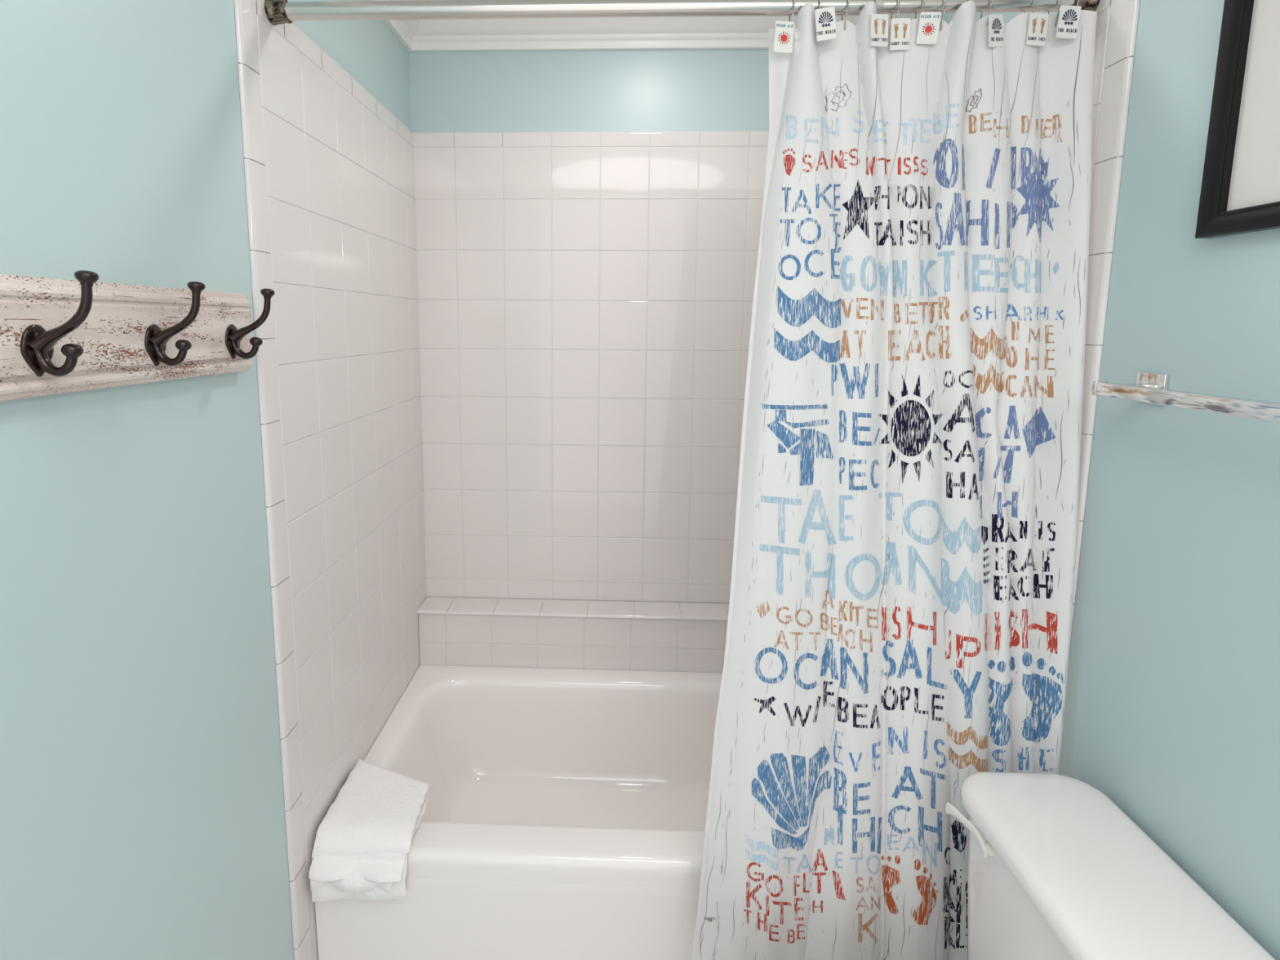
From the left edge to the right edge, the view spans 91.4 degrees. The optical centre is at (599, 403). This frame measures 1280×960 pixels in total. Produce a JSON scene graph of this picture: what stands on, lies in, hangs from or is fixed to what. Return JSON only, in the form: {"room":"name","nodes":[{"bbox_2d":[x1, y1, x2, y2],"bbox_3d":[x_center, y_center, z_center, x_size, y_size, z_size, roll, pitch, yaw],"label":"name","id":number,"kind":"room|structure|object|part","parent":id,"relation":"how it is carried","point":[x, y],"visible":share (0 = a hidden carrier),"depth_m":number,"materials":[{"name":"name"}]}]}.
{"room":"bathroom","nodes":[
{"label":"bathroom","id":0,"kind":"room"},
{"bbox_2d":[0,0,426,959],"bbox_3d":[-0.689,0.203,0.571,0.100,2.440,3.200,1,7,2],"label":"wall","id":1,"kind":"structure","parent":0,"point":[213,587],"depth_m":0.99,"materials":[{"name":"blue paint"}]},
{"bbox_2d":[0,270,275,401],"bbox_3d":[-0.589,-0.081,0.726,0.102,0.137,0.706,1,7,2],"label":"coat rack","id":2,"kind":"object","parent":1,"relation":"attached to","point":[57,336],"visible":1,"depth_m":0.78,"materials":[{"name":"white paint"}]},
{"bbox_3d":[-0.613,-0.058,0.681,0.004,0.057,0.037,1,7,2],"label":"plate","id":3,"kind":"part","parent":2,"relation":"part of","materials":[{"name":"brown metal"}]},
{"bbox_3d":[-0.607,-0.080,0.854,0.004,0.057,0.037,1,7,2],"label":"plate","id":4,"kind":"part","parent":2,"relation":"part of","materials":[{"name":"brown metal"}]},
{"bbox_3d":[-0.601,-0.101,1.023,0.004,0.057,0.037,1,7,2],"label":"plate","id":5,"kind":"part","parent":2,"relation":"part of","materials":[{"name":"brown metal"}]},
{"bbox_2d":[368,0,420,52],"bbox_3d":[-0.602,-0.943,0.375,0.081,0.113,3.108,1,7,2],"label":"trim","id":6,"kind":"structure","parent":1,"relation":"attached to","point":[405,31],"depth_m":1.83,"materials":[{"name":"white paint"}]},
{"bbox_2d":[264,0,1099,25],"bbox_3d":[0.132,-0.718,1.130,1.482,0.042,0.042,1,7,2],"label":"shower rod","id":7,"kind":"object","parent":1,"relation":"attached to","point":[277,11],"visible":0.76,"depth_m":1.12,"materials":[{"name":"silver metal"}]},
{"bbox_2d":[773,0,795,53],"bbox_3d":[0.331,-0.683,1.128,0.037,0.107,0.040,1,7,2],"label":"curtain hook","id":8,"kind":"object","parent":7,"relation":"hanging from","point":[784,30],"visible":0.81,"depth_m":1.11,"materials":[{"name":"silver metal"}]},
{"bbox_2d":[691,0,1097,959],"bbox_3d":[0.524,0.216,1.170,0.665,1.843,0.161,1,7,2],"label":"shower curtain","id":9,"kind":"object","parent":8,"relation":"hanging from","point":[899,629],"visible":0.96,"depth_m":1.15,"materials":[{"name":"white fabric"}]},
{"bbox_2d":[814,0,836,41],"bbox_3d":[0.397,-0.687,1.115,0.040,0.096,0.059,1,7,2],"label":"curtain hook","id":10,"kind":"object","parent":7,"relation":"hanging from","point":[825,21],"visible":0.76,"depth_m":1.09,"materials":[{"name":"silver metal"}]},
{"bbox_2d":[840,0,849,30],"bbox_3d":[0.441,-0.683,1.127,0.030,0.107,0.036,7,10,41],"label":"curtain hook","id":11,"kind":"object","parent":7,"relation":"hanging from","point":[848,0],"visible":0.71,"depth_m":1.11,"materials":[{"name":"silver metal"}]},
{"bbox_2d":[870,0,888,47],"bbox_3d":[0.491,-0.682,1.113,0.036,0.104,0.059,1,7,2],"label":"curtain hook","id":12,"kind":"object","parent":7,"relation":"hanging from","point":[878,22],"visible":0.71,"depth_m":1.09,"materials":[{"name":"silver metal"}]},
{"bbox_2d":[888,0,911,50],"bbox_3d":[0.534,-0.683,1.121,0.035,0.104,0.040,1,7,2],"label":"curtain hook","id":13,"kind":"object","parent":7,"relation":"hanging from","point":[900,31],"visible":0.91,"depth_m":1.11,"materials":[{"name":"silver metal"}]},
{"bbox_2d":[915,0,941,44],"bbox_3d":[0.585,-0.685,1.114,0.038,0.096,0.041,3,8,17],"label":"curtain hook","id":14,"kind":"object","parent":7,"relation":"hanging from","point":[929,22],"visible":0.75,"depth_m":1.10,"materials":[{"name":"silver metal"}]},
{"bbox_2d":[939,0,946,31],"bbox_3d":[0.610,-0.681,1.123,0.030,0.106,0.040,6,9,36],"label":"curtain hook","id":15,"kind":"object","parent":7,"relation":"hanging from","point":[945,0],"visible":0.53,"depth_m":1.10,"materials":[{"name":"silver metal"}]},
{"bbox_2d":[980,0,1003,47],"bbox_3d":[0.688,-0.680,1.106,0.042,0.103,0.042,-5,9,-38],"label":"curtain hook","id":16,"kind":"object","parent":7,"relation":"hanging from","point":[995,22],"visible":0.84,"depth_m":1.10,"materials":[{"name":"silver metal"}]},
{"bbox_2d":[1022,0,1048,46],"bbox_3d":[0.769,-0.682,1.110,0.035,0.100,0.045,1,7,2],"label":"curtain hook","id":17,"kind":"object","parent":7,"relation":"hanging from","point":[1037,22],"visible":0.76,"depth_m":1.09,"materials":[{"name":"silver metal"}]},
{"bbox_2d":[1047,0,1081,39],"bbox_3d":[0.813,-0.683,1.103,0.037,0.094,0.056,1,7,2],"label":"curtain hook","id":18,"kind":"object","parent":7,"relation":"hanging from","point":[1068,15],"visible":0.83,"depth_m":1.08,"materials":[{"name":"silver metal"}]},
{"bbox_2d":[408,48,768,672],"bbox_3d":[0.154,0.023,2.028,1.501,2.440,0.206,1,7,2],"label":"wall","id":19,"kind":"structure","parent":0,"point":[588,223],"depth_m":2.01,"materials":[{"name":"white tile"}]},
{"bbox_2d":[408,13,893,52],"bbox_3d":[0.161,-1.127,1.851,1.501,0.113,0.081,1,7,2],"label":"trim","id":20,"kind":"structure","parent":19,"relation":"attached to","point":[752,33],"depth_m":1.87,"materials":[{"name":"white paint"}]},
{"bbox_2d":[893,13,919,19],"bbox_3d":[0.817,-0.927,0.327,0.081,0.113,3.108,1,7,2],"label":"trim","id":21,"kind":"structure","parent":19,"relation":"attached to","point":[912,15],"depth_m":1.76,"materials":[{"name":"white paint"}]},
{"bbox_2d":[940,0,1279,959],"bbox_3d":[0.892,0.221,0.517,0.100,2.440,3.200,1,7,2],"label":"wall","id":22,"kind":"structure","parent":0,"point":[1172,706],"depth_m":0.94,"materials":[{"name":"blue paint"}]},
{"bbox_2d":[1090,371,1279,422],"bbox_3d":[0.823,0.011,0.703,0.072,0.048,0.620,1,7,2],"label":"towel bar","id":23,"kind":"object","parent":22,"relation":"attached to","point":[1148,388],"visible":1,"depth_m":0.86,"materials":[{"name":"silver metal"}]},
{"bbox_3d":[0.839,-0.021,0.980,0.050,0.019,0.022,1,7,2],"label":"post","id":24,"kind":"part","parent":23,"relation":"part of","materials":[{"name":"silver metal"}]},
{"bbox_2d":[1195,0,1279,238],"bbox_3d":[0.851,-0.487,0.593,0.022,0.574,0.527,1,7,2],"label":"picture frame","id":25,"kind":"object","parent":22,"relation":"attached to","point":[1240,189],"visible":1,"depth_m":0.83,"materials":[{"name":"black paint"}]},
{"bbox_3d":[0.093,1.447,0.702,1.683,0.050,3.200,1,7,2],"label":"floor","id":26,"kind":"structure","parent":0,"visible":0},
{"bbox_2d":[311,665,722,959],"bbox_3d":[0.131,1.106,1.702,1.480,0.373,0.736,1,7,2],"label":"bathtub","id":27,"kind":"object","parent":26,"relation":"on","point":[564,816],"visible":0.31,"depth_m":1.76,"materials":[{"name":"white ceramic"}]},
{"bbox_2d":[308,759,428,902],"bbox_3d":[-0.505,0.979,1.435,0.214,0.148,0.288,1,7,2],"label":"towel","id":28,"kind":"object","parent":27,"relation":"on","point":[362,843],"visible":1,"depth_m":1.34,"materials":[{"name":"white fabric"}]},
{"bbox_2d":[945,771,1275,959],"bbox_3d":[0.478,1.032,0.883,0.728,0.733,0.541,1,7,2],"label":"toilet","id":29,"kind":"object","parent":26,"relation":"on","point":[1057,870],"visible":1,"depth_m":0.91,"materials":[{"name":"white ceramic"}]},
{"bbox_3d":[0.613,0.701,1.026,0.020,0.031,0.094,-1,7,-12],"label":"flush lever","id":30,"kind":"part","parent":29,"relation":"part of","materials":[{"name":"white plastic"}]},
{"bbox_3d":[0.727,0.865,0.855,0.220,0.331,0.505,1,7,2],"label":"tank","id":31,"kind":"part","parent":29,"relation":"part of","materials":[{"name":"white ceramic"}]}
]}

